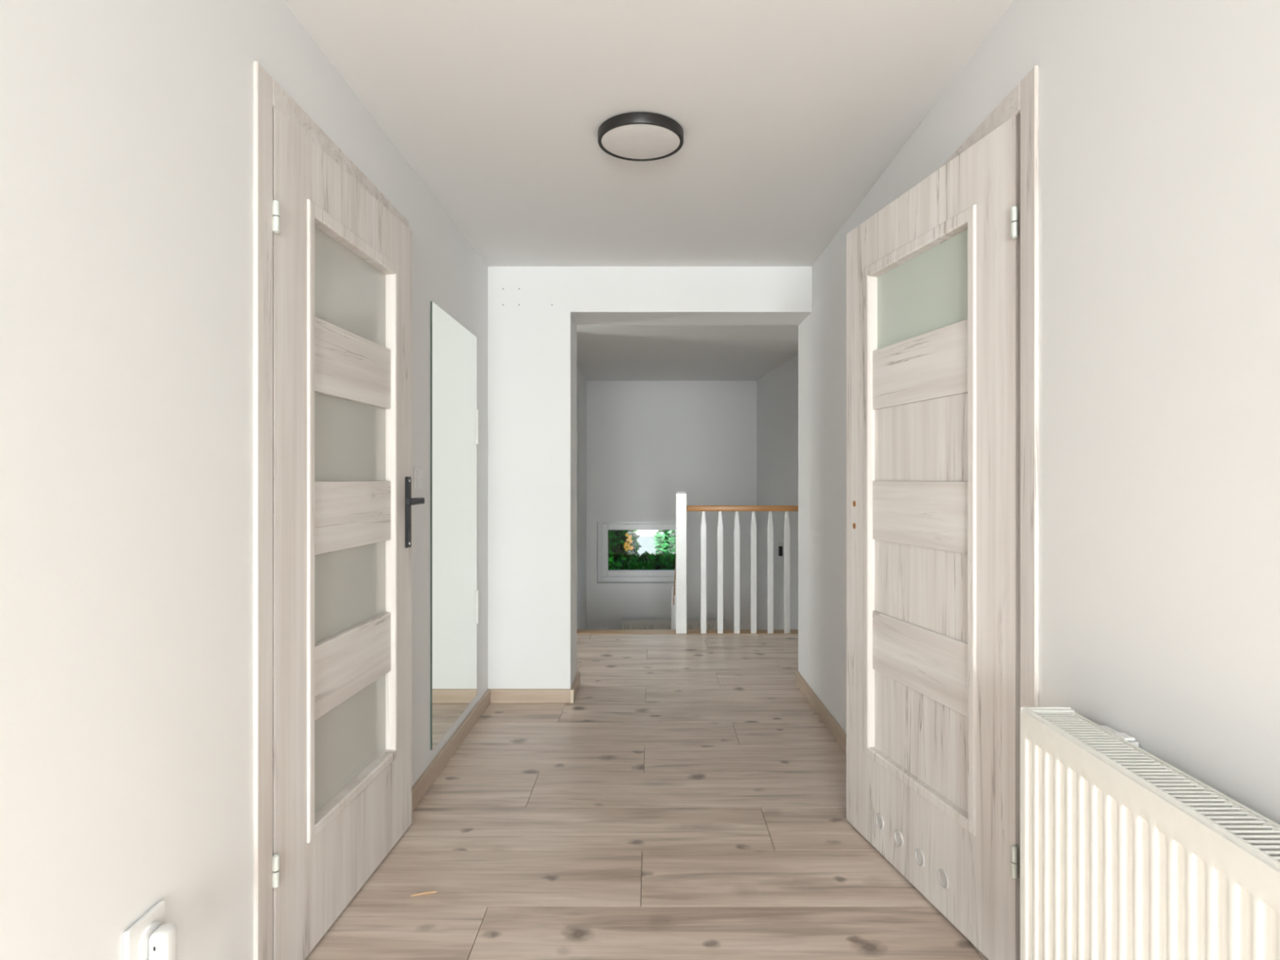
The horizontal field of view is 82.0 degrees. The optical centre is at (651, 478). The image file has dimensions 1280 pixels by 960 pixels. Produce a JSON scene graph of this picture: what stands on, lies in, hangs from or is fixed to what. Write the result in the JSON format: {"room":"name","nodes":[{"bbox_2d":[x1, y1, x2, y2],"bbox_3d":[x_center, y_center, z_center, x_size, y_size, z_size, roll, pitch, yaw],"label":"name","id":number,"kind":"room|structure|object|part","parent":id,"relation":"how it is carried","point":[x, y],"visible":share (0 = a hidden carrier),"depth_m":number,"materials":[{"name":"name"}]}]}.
{"room":"home hallway","nodes":[
{"label":"home hallway","id":0,"kind":"room"},
{"bbox_2d":[0,0,488,959],"bbox_3d":[-0.927,0.022,2.062,0.120,2.376,4.365,0,0,0],"label":"wall","id":1,"kind":"structure","parent":0,"point":[126,126],"depth_m":1.26,"materials":[{"name":"paint"}]},
{"bbox_2d":[123,900,164,959],"bbox_3d":[-0.860,0.790,1.253,0.014,0.092,0.094,0,0,0],"label":"wall socket","id":2,"kind":"object","parent":1,"relation":"attached to","point":[136,937],"visible":0.68,"depth_m":1.24,"materials":[{"name":"white plastic"}]},
{"bbox_2d":[148,923,177,959],"bbox_3d":[-0.837,0.817,1.261,0.032,0.094,0.046,0,0,0],"label":"plug adapter","id":3,"kind":"object","parent":2,"relation":"attached to","point":[162,942],"visible":1,"depth_m":1.25,"materials":[{"name":"white plastic"}]},
{"bbox_2d":[253,61,424,959],"bbox_3d":[-0.893,0.140,2.103,0.226,2.099,1.001,0,0,3],"label":"door","id":4,"kind":"structure","parent":1,"relation":"in","point":[332,255],"depth_m":1.92,"materials":[{"name":"brown wood"}]},
{"bbox_3d":[-0.862,0.140,1.635,0.010,2.099,0.068,0,0,0],"label":"architrave","id":5,"kind":"part","parent":4,"relation":"part of","materials":[{"name":"brown wood"}]},
{"bbox_3d":[-0.862,-0.877,2.102,0.010,0.066,0.866,0,0,0],"label":"architrave","id":6,"kind":"part","parent":4,"relation":"part of","materials":[{"name":"brown wood"}]},
{"bbox_3d":[-0.866,0.745,2.107,0.006,0.253,0.512,0,0,2],"label":"glass pane","id":7,"kind":"part","parent":4,"relation":"part of","materials":[{"name":"white glass"}]},
{"bbox_3d":[-0.866,0.313,2.107,0.006,0.231,0.512,0,0,2],"label":"glass pane","id":8,"kind":"part","parent":4,"relation":"part of","materials":[{"name":"white glass"}]},
{"bbox_3d":[-0.866,-0.107,2.107,0.006,0.230,0.512,0,0,2],"label":"glass pane","id":9,"kind":"part","parent":4,"relation":"part of","materials":[{"name":"white glass"}]},
{"bbox_3d":[-0.866,-0.534,2.107,0.006,0.241,0.512,0,0,2],"label":"glass pane","id":10,"kind":"part","parent":4,"relation":"part of","materials":[{"name":"white glass"}]},
{"bbox_3d":[-0.850,0.105,2.106,0.037,1.593,0.572,0,0,2],"label":"moulding","id":11,"kind":"part","parent":4,"relation":"part of","materials":[{"name":"brown wood"}]},
{"bbox_3d":[-0.857,0.523,2.106,0.022,0.189,0.512,0,0,3],"label":"cross panel","id":12,"kind":"part","parent":4,"relation":"part of","materials":[{"name":"brown wood"}]},
{"bbox_3d":[-0.857,0.102,2.106,0.022,0.189,0.512,0,0,3],"label":"cross panel","id":13,"kind":"part","parent":4,"relation":"part of","materials":[{"name":"brown wood"}]},
{"bbox_3d":[-0.857,-0.318,2.106,0.022,0.190,0.512,0,0,3],"label":"cross panel","id":14,"kind":"part","parent":4,"relation":"part of","materials":[{"name":"brown wood"}]},
{"bbox_3d":[-0.862,0.140,2.569,0.010,2.099,0.068,0,0,0],"label":"architrave","id":15,"kind":"part","parent":4,"relation":"part of","materials":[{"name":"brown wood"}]},
{"bbox_3d":[-0.818,0.114,2.475,0.009,0.239,0.038,0,0,2],"label":"handle plate","id":16,"kind":"part","parent":4,"relation":"part of","materials":[{"name":"black metal"}]},
{"bbox_3d":[-0.791,0.075,2.420,0.050,0.022,0.129,0,0,3],"label":"lever","id":17,"kind":"part","parent":4,"relation":"part of","materials":[{"name":"metal"}]},
{"bbox_2d":[413,466,422,489],"bbox_3d":[-0.860,0.000,2.725,0.014,0.084,0.084,0,0,0],"label":"light switch","id":18,"kind":"object","parent":1,"relation":"attached to","point":[418,471],"visible":1,"depth_m":2.71,"materials":[{"name":"white plastic"}]},
{"bbox_2d":[412,688,490,811],"bbox_3d":[-0.859,1.153,3.264,0.016,0.072,1.293,0,0,0],"label":"baseboard","id":19,"kind":"structure","parent":1,"relation":"attached to","point":[424,783],"depth_m":3.08,"materials":[{"name":"brown wood"}]},
{"bbox_2d":[430,301,479,750],"bbox_3d":[-0.858,0.185,3.260,0.016,1.761,0.744,0,0,0],"label":"wall mirror","id":20,"kind":"object","parent":1,"relation":"attached to","point":[454,412],"visible":1,"depth_m":3.18,"materials":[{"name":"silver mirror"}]},
{"bbox_2d":[577,367,586,629],"bbox_3d":[-0.807,1.362,7.195,0.120,5.056,3.190,0,0,0],"label":"wall","id":21,"kind":"structure","parent":0,"point":[581,381],"depth_m":7.90,"materials":[{"name":"paint"}]},
{"bbox_2d":[613,529,675,557],"bbox_3d":[-0.200,2.615,18.540,6.300,2.650,3.120,0,0,0],"label":"sky","id":22,"kind":"structure","parent":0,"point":[646,540],"depth_m":17.00,"materials":[{"name":"white"}]},
{"bbox_2d":[304,634,988,959],"bbox_3d":[0.025,1.300,-0.250,5.450,0.220,11.740,0,0,0],"label":"floor","id":23,"kind":"structure","parent":0,"point":[688,802],"depth_m":2.44,"materials":[{"name":"brown wood"}]},
{"bbox_2d":[411,891,436,896],"bbox_3d":[-0.649,1.187,2.100,0.070,0.006,0.017,0,0,-11],"label":"wood splinter","id":24,"kind":"object","parent":23,"relation":"on","point":[428,892],"visible":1,"depth_m":2.10,"materials":[{"name":"beige wood"}]},
{"bbox_2d":[577,629,798,634],"bbox_3d":[0.320,2.538,6.394,2.130,2.703,4.188,0,0,0],"label":"staircase","id":25,"kind":"structure","parent":23,"relation":"attached to","point":[579,631],"depth_m":5.68,"materials":[{"name":"brown wood"}]},
{"bbox_2d":[671,559,675,629],"bbox_3d":[0.232,1.319,6.407,0.072,2.139,1.419,0,0,0],"label":"railing","id":26,"kind":"object","parent":25,"relation":"on","point":[673,588],"visible":0.13,"depth_m":6.85,"materials":[{"name":"white paint"}]},
{"bbox_3d":[0.232,1.717,7.080,0.072,1.344,0.072,0,0,0],"label":"newel post","id":27,"kind":"part","parent":26,"relation":"part of","materials":[{"name":"white paint"}]},
{"bbox_3d":[0.232,0.730,6.370,0.044,0.960,1.347,0,0,0],"label":"handrail","id":28,"kind":"part","parent":26,"relation":"part of","materials":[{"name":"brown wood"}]},
{"bbox_2d":[675,491,798,633],"bbox_3d":[0.782,0.644,5.655,1.186,1.084,0.081,0,0,0],"label":"stair railing","id":29,"kind":"object","parent":25,"relation":"on","point":[682,508],"visible":0.72,"depth_m":5.63,"materials":[{"name":"white paint"}]},
{"bbox_3d":[0.230,0.644,5.655,0.081,1.084,0.081,0,0,0],"label":"newel post","id":30,"kind":"part","parent":29,"relation":"part of","materials":[{"name":"white paint"}]},
{"bbox_3d":[0.823,0.231,5.655,1.104,0.043,0.060,0,0,0],"label":"handrail","id":31,"kind":"part","parent":29,"relation":"part of","materials":[{"name":"brown wood"}]},
{"bbox_2d":[283,0,1013,380],"bbox_3d":[0.025,-1.201,1.335,5.450,0.150,14.910,0,0,0],"label":"ceiling","id":32,"kind":"structure","parent":0,"point":[788,113],"depth_m":2.26,"materials":[{"name":"paint"}]},
{"bbox_2d":[597,111,683,161],"bbox_3d":[-0.034,-1.108,2.392,0.278,0.036,0.278,0,0,0],"label":"ceiling light","id":33,"kind":"object","parent":32,"relation":"in","point":[641,136],"visible":1,"depth_m":2.35,"materials":[{"name":"black metal"}]},
{"bbox_2d":[601,124,679,159],"bbox_3d":[-0.034,-1.094,2.392,0.255,0.008,0.255,0,0,0],"label":"diffuser","id":34,"kind":"object","parent":33,"relation":"attached to","point":[622,141],"depth_m":2.38,"materials":[{"name":"white plastic"}]},
{"bbox_2d":[488,266,812,688],"bbox_3d":[-0.006,0.022,4.077,1.721,2.376,0.336,0,0,0],"label":"wall","id":35,"kind":"structure","parent":0,"point":[535,313],"depth_m":3.91,"materials":[{"name":"paint"}]},
{"bbox_2d":[490,688,570,702],"bbox_3d":[-0.640,1.153,3.902,0.422,0.072,0.016,0,0,0],"label":"baseboard","id":36,"kind":"structure","parent":35,"relation":"attached to","point":[497,695],"depth_m":3.89,"materials":[{"name":"brown wood"}]},
{"bbox_2d":[569,671,580,703],"bbox_3d":[-0.419,1.153,4.075,0.019,0.072,0.369,0,0,0],"label":"baseboard","id":37,"kind":"object","parent":35,"relation":"attached to","point":[576,682],"visible":1,"depth_m":4.01,"materials":[{"name":"brown wood"}]},
{"bbox_2d":[586,380,756,629],"bbox_3d":[0.351,1.362,8.640,2.197,5.056,0.300,0,0,0],"label":"wall","id":38,"kind":"structure","parent":0,"point":[648,442],"depth_m":8.49,"materials":[{"name":"paint"}]},
{"bbox_2d":[597,521,675,582],"bbox_3d":[-0.107,0.855,8.624,1.035,0.710,0.081,0,0,0],"label":"window","id":39,"kind":"structure","parent":38,"relation":"in","point":[604,574],"depth_m":8.58,"materials":[{"name":"white plastic"}]},
{"bbox_2d":[621,618,725,629],"bbox_3d":[0.255,1.916,8.425,1.183,0.608,0.126,0,0,0],"label":"radiator","id":40,"kind":"object","parent":38,"relation":"attached to","point":[625,624],"visible":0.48,"depth_m":8.36,"materials":[{"name":"metal"}]},
{"bbox_2d":[622,618,724,620],"bbox_3d":[0.255,1.625,8.418,1.176,0.015,0.088,0,0,0],"label":"grille","id":41,"kind":"object","parent":40,"relation":"attached to","point":[622,619],"depth_m":8.42,"materials":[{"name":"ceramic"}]},
{"bbox_3d":[0.255,1.920,8.455,1.172,0.600,0.014,0,0,0],"label":"panel","id":42,"kind":"part","parent":40,"relation":"part of","materials":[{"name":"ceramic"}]},
{"bbox_2d":[756,354,798,629],"bbox_3d":[1.423,1.362,6.325,0.150,5.056,4.347,0,0,-3],"label":"wall","id":43,"kind":"structure","parent":0,"point":[777,391],"depth_m":7.42,"materials":[{"name":"paint"}]},
{"bbox_2d":[777,543,782,555],"bbox_3d":[1.272,0.706,7.250,0.039,0.118,0.036,0,0,0],"label":"wall fitting","id":44,"kind":"object","parent":43,"relation":"attached to","point":[780,548],"visible":1,"depth_m":7.24,"materials":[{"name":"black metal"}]},
{"bbox_2d":[933,480,958,481],"bbox_3d":[1.837,0.012,2.200,1.726,2.356,2.800,0,0,0],"label":"wall","id":45,"kind":"structure","parent":0,"point":[934,481],"depth_m":3.50,"materials":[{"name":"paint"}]},
{"bbox_2d":[798,0,1279,824],"bbox_3d":[0.914,0.022,2.078,0.120,2.376,4.395,0,0,0],"label":"wall","id":46,"kind":"structure","parent":0,"point":[1159,120],"depth_m":1.27,"materials":[{"name":"paint"}]},
{"bbox_2d":[795,671,846,754],"bbox_3d":[0.846,1.153,3.458,0.016,0.072,1.635,0,0,0],"label":"baseboard","id":47,"kind":"structure","parent":46,"relation":"attached to","point":[839,735],"depth_m":3.59,"materials":[{"name":"brown wood"}]},
{"bbox_2d":[846,65,1039,959],"bbox_3d":[0.902,0.140,2.134,0.320,2.099,0.990,0,0,-12],"label":"door","id":48,"kind":"structure","parent":46,"relation":"in","point":[943,280],"depth_m":1.98,"materials":[{"name":"brown wood"}]},
{"bbox_3d":[0.780,0.523,2.139,0.022,0.189,0.512,0,0,-12],"label":"cross panel","id":49,"kind":"part","parent":48,"relation":"part of","materials":[{"name":"brown wood"}]},
{"bbox_3d":[0.780,0.102,2.139,0.022,0.189,0.512,0,0,-12],"label":"cross panel","id":50,"kind":"part","parent":48,"relation":"part of","materials":[{"name":"brown wood"}]},
{"bbox_3d":[0.780,-0.318,2.139,0.022,0.190,0.512,0,0,-12],"label":"cross panel","id":51,"kind":"part","parent":48,"relation":"part of","materials":[{"name":"brown wood"}]},
{"bbox_3d":[0.773,0.105,2.138,0.037,1.593,0.572,0,0,-12],"label":"moulding","id":52,"kind":"part","parent":48,"relation":"part of","materials":[{"name":"brown wood"}]},
{"bbox_3d":[0.784,0.745,2.140,0.014,0.253,0.512,0,0,-12],"label":"inset panel","id":53,"kind":"part","parent":48,"relation":"part of","materials":[{"name":"brown wood"}]},
{"bbox_3d":[0.784,0.313,2.140,0.014,0.231,0.512,0,0,-12],"label":"inset panel","id":54,"kind":"part","parent":48,"relation":"part of","materials":[{"name":"brown wood"}]},
{"bbox_3d":[0.784,-0.107,2.140,0.014,0.230,0.512,0,0,-12],"label":"inset panel","id":55,"kind":"part","parent":48,"relation":"part of","materials":[{"name":"brown wood"}]},
{"bbox_3d":[0.789,-0.534,2.141,0.006,0.241,0.512,0,0,-12],"label":"glass pane","id":56,"kind":"part","parent":48,"relation":"part of","materials":[{"name":"white glass"}]},
{"bbox_3d":[0.849,-0.877,2.123,0.010,0.066,0.874,0,0,0],"label":"architrave","id":57,"kind":"part","parent":48,"relation":"part of","materials":[{"name":"brown wood"}]},
{"bbox_3d":[0.849,0.140,1.652,0.010,2.099,0.068,0,0,0],"label":"architrave","id":58,"kind":"part","parent":48,"relation":"part of","materials":[{"name":"brown wood"}]},
{"bbox_2d":[1020,706,1279,959],"bbox_3d":[0.791,0.752,0.852,0.126,0.606,1.203,0,0,0],"label":"radiator","id":59,"kind":"object","parent":46,"relation":"attached to","point":[1126,854],"visible":1,"depth_m":1.14,"materials":[{"name":"metal"}]},
{"bbox_3d":[0.779,0.739,1.452,0.098,0.573,0.002,0,0,0],"label":"panel","id":60,"kind":"part","parent":59,"relation":"part of","materials":[{"name":"metal"}]},
{"bbox_2d":[1029,708,1279,861],"bbox_3d":[0.784,0.462,0.852,0.088,0.015,1.196,0,0,0],"label":"grille","id":61,"kind":"object","parent":59,"relation":"attached to","point":[1164,788],"depth_m":1.09,"materials":[{"name":"metal"}]},
{"bbox_3d":[0.821,0.756,0.852,0.014,0.598,1.192,0,0,0],"label":"panel","id":62,"kind":"part","parent":59,"relation":"part of","materials":[{"name":"metal"}]},
{"label":"outside","id":63,"kind":"structure","parent":0,"visible":0},
{"bbox_3d":[0.000,4.015,19.405,18.000,0.150,21.190,0,0,0],"label":"ground","id":64,"kind":"structure","parent":63,"visible":0},
{"bbox_2d":[608,529,642,564],"bbox_3d":[-0.798,1.940,10.643,1.339,4.004,1.194,0,0,0],"label":"flowering shrub","id":65,"kind":"object","parent":64,"relation":"on","point":[624,542],"visible":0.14,"depth_m":10.31,"materials":[{"name":"green plant"}]},
{"bbox_2d":[608,551,675,569],"bbox_3d":[0.166,2.441,9.549,2.029,3.011,1.036,0,0,0],"label":"shrub","id":66,"kind":"object","parent":64,"relation":"on","point":[658,562],"visible":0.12,"depth_m":9.40,"materials":[{"name":"green plant"}]},
{"bbox_2d":[652,529,675,555],"bbox_3d":[0.609,2.114,11.383,1.237,3.657,1.238,0,0,0],"label":"shrub","id":67,"kind":"object","parent":64,"relation":"on","point":[663,545],"visible":0.08,"depth_m":11.20,"materials":[{"name":"green plant"}]}
]}

